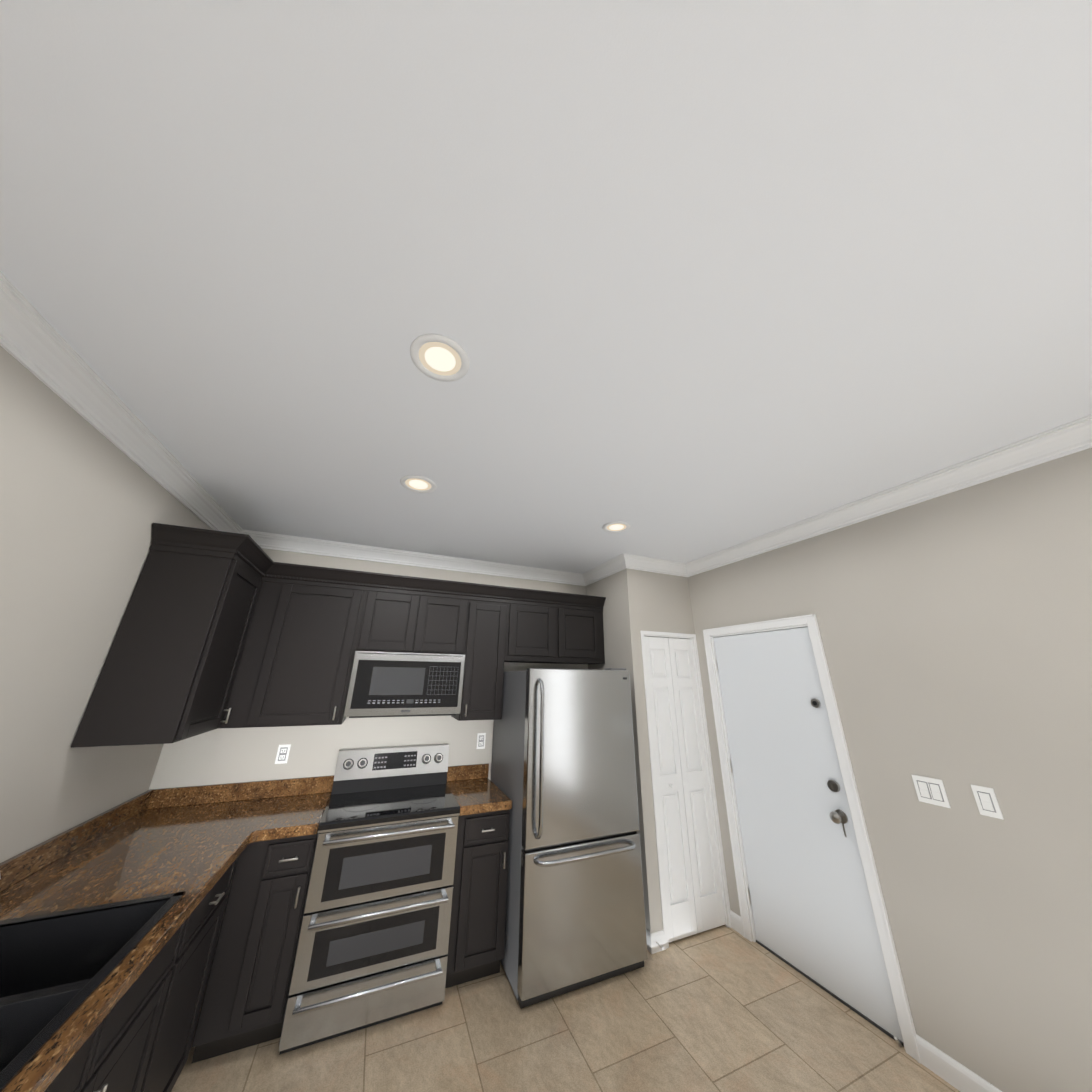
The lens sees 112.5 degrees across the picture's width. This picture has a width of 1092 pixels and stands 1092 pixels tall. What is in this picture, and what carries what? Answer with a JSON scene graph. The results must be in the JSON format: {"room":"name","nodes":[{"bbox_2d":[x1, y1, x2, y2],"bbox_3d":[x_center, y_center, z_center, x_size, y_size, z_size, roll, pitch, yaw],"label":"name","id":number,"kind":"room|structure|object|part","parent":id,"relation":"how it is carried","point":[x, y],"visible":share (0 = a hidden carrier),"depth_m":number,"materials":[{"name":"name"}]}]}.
{"room":"kitchen","nodes":[
{"label":"kitchen","id":0,"kind":"room"},
{"bbox_2d":[0,346,211,862],"bbox_3d":[-0.960,-0.043,-1.027,0.120,2.720,7.770,9,-21,-22],"label":"wall","id":1,"kind":"structure","parent":0,"point":[84,504],"depth_m":1.45,"materials":[{"name":"paint"}]},
{"bbox_2d":[0,789,151,890],"bbox_3d":[-1.767,1.027,0.781,0.024,0.100,3.337,9,-21,-22],"label":"backsplash","id":2,"kind":"structure","parent":1,"relation":"attached to","point":[26,863],"depth_m":1.64,"materials":[{"name":"brown stone"}]},
{"bbox_2d":[0,271,243,533],"bbox_3d":[-0.877,-1.237,-0.494,0.082,0.107,7.650,9,-21,-22],"label":"crown molding","id":3,"kind":"structure","parent":1,"relation":"attached to","point":[32,341],"depth_m":1.39,"materials":[{"name":"white paint"}]},
{"bbox_2d":[71,523,266,747],"bbox_3d":[-2.011,0.498,2.067,0.366,1.046,0.530,9,-21,-22],"label":"upper cabinet","id":4,"kind":"object","parent":1,"relation":"attached to","point":[219,629],"depth_m":1.86,"materials":[{"name":"black wood"}]},
{"bbox_2d":[149,548,587,984],"bbox_3d":[-0.709,1.457,3.110,4.050,2.720,0.120,9,-21,-22],"label":"wall","id":5,"kind":"structure","parent":0,"point":[225,755],"depth_m":2.68,"materials":[{"name":"paint"}]},
{"bbox_2d":[275,744,290,763],"bbox_3d":[-1.827,1.444,2.531,0.071,0.117,0.008,9,-21,-22],"label":"electrical outlet","id":6,"kind":"object","parent":5,"relation":"attached to","point":[283,751],"visible":1,"depth_m":2.53,"materials":[{"name":"white plastic"}]},
{"bbox_2d":[219,559,370,728],"bbox_3d":[-1.719,0.697,2.608,0.665,1.046,0.414,9,-21,-22],"label":"upper cabinet","id":7,"kind":"object","parent":5,"relation":"attached to","point":[297,657],"depth_m":2.48,"materials":[{"name":"black wood"}]},
{"bbox_2d":[148,763,487,806],"bbox_3d":[-1.440,1.692,2.607,2.104,0.100,0.023,9,-21,-22],"label":"backsplash","id":8,"kind":"structure","parent":5,"relation":"attached to","point":[268,789],"depth_m":2.40,"materials":[{"name":"brown stone"}]},
{"bbox_2d":[359,572,430,638],"bbox_3d":[-1.216,0.564,2.923,0.452,0.571,0.346,9,-21,-22],"label":"upper cabinet","id":9,"kind":"object","parent":5,"relation":"attached to","point":[397,605],"depth_m":2.79,"materials":[{"name":"black wood"}]},
{"bbox_2d":[343,639,466,718],"bbox_3d":[-1.058,1.011,2.801,0.766,0.490,0.401,9,-21,-22],"label":"microwave","id":10,"kind":"object","parent":5,"relation":"attached to","point":[390,677],"depth_m":2.63,"materials":[{"name":"silver metal"}]},
{"bbox_2d":[244,530,583,585],"bbox_3d":[-0.939,0.154,3.353,3.010,0.107,0.082,9,-21,-22],"label":"crown molding","id":11,"kind":"structure","parent":5,"relation":"attached to","point":[265,540],"depth_m":3.23,"materials":[{"name":"white paint"}]},
{"bbox_2d":[427,579,470,642],"bbox_3d":[-0.915,0.611,3.043,0.452,0.571,0.346,9,-21,-22],"label":"upper cabinet","id":12,"kind":"object","parent":5,"relation":"attached to","point":[449,613],"depth_m":2.94,"materials":[{"name":"black wood"}]},
{"bbox_2d":[476,733,485,748],"bbox_3d":[-0.542,1.631,3.049,0.071,0.117,0.008,9,-21,-22],"label":"electrical outlet","id":13,"kind":"object","parent":5,"relation":"attached to","point":[481,738],"visible":1,"depth_m":3.05,"materials":[{"name":"white plastic"}]},
{"bbox_2d":[451,583,510,720],"bbox_3d":[-0.556,0.891,3.107,0.335,1.046,0.346,9,-21,-22],"label":"upper cabinet","id":14,"kind":"object","parent":5,"relation":"attached to","point":[490,604],"depth_m":2.96,"materials":[{"name":"black wood"}]},
{"bbox_2d":[507,587,558,662],"bbox_3d":[-0.187,0.741,3.328,0.463,0.606,0.346,9,-21,-22],"label":"upper cabinet","id":15,"kind":"object","parent":5,"relation":"attached to","point":[533,633],"depth_m":3.19,"materials":[{"name":"black wood"}]},
{"bbox_2d":[550,592,605,664],"bbox_3d":[0.257,0.810,3.505,0.503,0.606,0.346,9,-21,-22],"label":"upper cabinet","id":16,"kind":"object","parent":5,"relation":"attached to","point":[581,631],"depth_m":3.36,"materials":[{"name":"black wood"}]},
{"bbox_2d":[0,0,1091,573],"bbox_3d":[0.837,-1.059,0.223,4.050,0.080,7.890,9,-21,-22],"label":"ceiling","id":17,"kind":"structure","parent":0,"point":[684,280],"depth_m":0.93,"materials":[{"name":"white paint"}]},
{"bbox_2d":[400,475,435,492],"bbox_3d":[-0.732,-0.353,2.092,0.200,0.009,0.200,9,-21,-22],"label":"recessed light","id":18,"kind":"object","parent":17,"relation":"in","point":[417,483],"visible":1,"depth_m":2.08,"materials":[{"name":"white paint"}]},
{"bbox_2d":[410,334,469,381],"bbox_3d":[-0.367,-0.647,1.266,0.200,0.009,0.200,9,-21,-22],"label":"recessed light","id":19,"kind":"object","parent":17,"relation":"in","point":[439,357],"visible":1,"depth_m":1.26,"materials":[{"name":"white paint"}]},
{"bbox_2d":[603,521,629,532],"bbox_3d":[0.512,-0.136,2.651,0.200,0.009,0.200,9,-21,-22],"label":"recessed light","id":20,"kind":"object","parent":17,"relation":"in","point":[616,526],"visible":1,"depth_m":2.64,"materials":[{"name":"white paint"}]},
{"bbox_2d":[171,925,959,1091],"bbox_3d":[0.807,1.565,-0.727,4.050,0.060,7.890,9,-21,-22],"label":"floor","id":21,"kind":"structure","parent":0,"point":[723,1008],"depth_m":1.78,"materials":[{"name":"tile"}]},
{"bbox_2d":[232,831,317,1051],"bbox_3d":[-1.548,2.061,2.069,0.346,0.860,0.634,9,-21,-22],"label":"base cabinet","id":22,"kind":"object","parent":21,"relation":"on","point":[263,1022],"depth_m":1.79,"materials":[{"name":"black wood"}]},
{"bbox_2d":[0,791,331,1091],"bbox_3d":[-1.312,1.175,0.928,1.006,0.068,3.344,9,-21,-22],"label":"countertop","id":23,"kind":"structure","parent":22,"relation":"on","point":[136,1035],"depth_m":1.55,"materials":[{"name":"brown stone"}]},
{"bbox_2d":[0,856,15,886],"bbox_3d":[-1.550,0.927,0.894,0.235,0.352,0.050,9,-21,-22],"label":"faucet","id":24,"kind":"object","parent":23,"relation":"on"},
{"bbox_2d":[0,887,187,1091],"bbox_3d":[-1.422,1.216,0.849,0.543,0.220,0.860,9,-21,-22],"label":"sink","id":25,"kind":"object","parent":23,"relation":"in","point":[53,964],"depth_m":1.17,"materials":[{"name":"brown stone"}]},
{"bbox_2d":[278,744,459,1054],"bbox_3d":[-1.007,1.974,2.277,0.768,1.175,0.708,9,-21,-22],"label":"range","id":26,"kind":"object","parent":21,"relation":"on","point":[373,945],"visible":1,"depth_m":2.00,"materials":[{"name":"grey metal"}]},
{"bbox_2d":[445,807,511,988],"bbox_3d":[-0.518,2.221,2.481,0.343,0.860,0.634,9,-21,-22],"label":"base cabinet","id":27,"kind":"object","parent":21,"relation":"on","point":[476,948],"depth_m":2.21,"materials":[{"name":"black wood"}]},
{"bbox_2d":[446,779,511,814],"bbox_3d":[-0.510,1.791,2.632,0.348,0.050,0.644,9,-21,-22],"label":"countertop","id":28,"kind":"structure","parent":27,"relation":"on","point":[471,794],"depth_m":2.52,"materials":[{"name":"brown stone"}]},
{"bbox_2d":[491,668,647,1007],"bbox_3d":[0.108,1.830,2.697,0.826,1.755,0.908,9,-21,-22],"label":"fridge","id":29,"kind":"object","parent":21,"relation":"on","point":[563,772],"visible":0.96,"depth_m":2.32,"materials":[{"name":"grey metal"}]},
{"bbox_3d":[0.285,1.432,2.439,0.737,1.048,0.076,9,-21,-22],"label":"handle","id":30,"kind":"part","parent":29,"relation":"part of","materials":[{"name":"silver metal"}]},
{"bbox_2d":[586,568,728,932],"bbox_3d":[0.887,1.545,3.302,0.710,2.720,0.750,9,-21,-22],"label":"wall","id":31,"kind":"structure","parent":0,"point":[636,602],"depth_m":3.19,"materials":[{"name":"paint"}]},
{"bbox_2d":[580,553,631,585],"bbox_3d":[0.572,0.234,3.526,0.082,0.107,0.742,9,-21,-22],"label":"crown molding","id":32,"kind":"structure","parent":31,"relation":"attached to","point":[623,561],"depth_m":3.49,"materials":[{"name":"white paint"}]},
{"bbox_2d":[646,929,657,953],"bbox_3d":[0.562,2.719,2.699,0.034,0.096,0.714,9,-21,-22],"label":"baseboard","id":33,"kind":"structure","parent":31,"relation":"attached to","point":[652,947],"depth_m":2.40,"materials":[{"name":"white paint"}]},
{"bbox_2d":[632,555,687,576],"bbox_3d":[1.033,0.184,3.373,0.600,0.107,0.082,9,-21,-22],"label":"crown molding","id":34,"kind":"structure","parent":31,"relation":"attached to","point":[642,563],"depth_m":3.38,"materials":[{"name":"white paint"}]},
{"bbox_2d":[640,631,730,949],"bbox_3d":[1.040,1.738,2.875,0.689,2.070,0.170,9,-21,-22],"label":"door","id":35,"kind":"structure","parent":31,"relation":"attached to","point":[693,890],"depth_m":2.84,"materials":[{"name":"white paint"}]},
{"bbox_2d":[688,448,1091,1091],"bbox_3d":[2.628,0.540,0.468,0.120,2.720,7.650,9,-21,-22],"label":"wall","id":36,"kind":"structure","parent":0,"point":[956,632],"depth_m":1.70,"materials":[{"name":"paint"}]},
{"bbox_2d":[703,614,920,1063],"bbox_3d":[1.619,1.594,2.494,0.176,2.102,0.961,9,-21,-22],"label":"door","id":37,"kind":"structure","parent":36,"relation":"attached to","point":[816,912],"depth_m":2.37,"materials":[{"name":"white paint"}]},
{"bbox_2d":[688,414,1091,576],"bbox_3d":[2.697,-0.818,0.550,0.082,0.107,6.900,9,-21,-22],"label":"crown molding","id":38,"kind":"structure","parent":36,"relation":"attached to","point":[1075,436],"depth_m":1.96,"materials":[{"name":"white paint"}]},
{"bbox_2d":[912,775,950,807],"bbox_3d":[1.912,1.219,1.815,0.011,0.117,0.117,9,-21,-22],"label":"light switch","id":39,"kind":"object","parent":36,"relation":"attached to","point":[930,790],"visible":1,"depth_m":1.81,"materials":[{"name":"white plastic"}]},
{"bbox_2d":[916,1034,1001,1091],"bbox_3d":[2.912,1.481,-0.795,0.014,0.096,5.822,9,-21,-22],"label":"baseboard","id":40,"kind":"structure","parent":36,"relation":"attached to","point":[950,1070],"depth_m":1.63,"materials":[{"name":"white paint"}]},
{"bbox_2d":[971,785,1003,819],"bbox_3d":[1.989,1.155,1.646,0.011,0.117,0.071,9,-21,-22],"label":"light switch","id":41,"kind":"object","parent":36,"relation":"attached to","point":[986,801],"visible":1,"depth_m":1.64,"materials":[{"name":"white plastic"}]}
]}

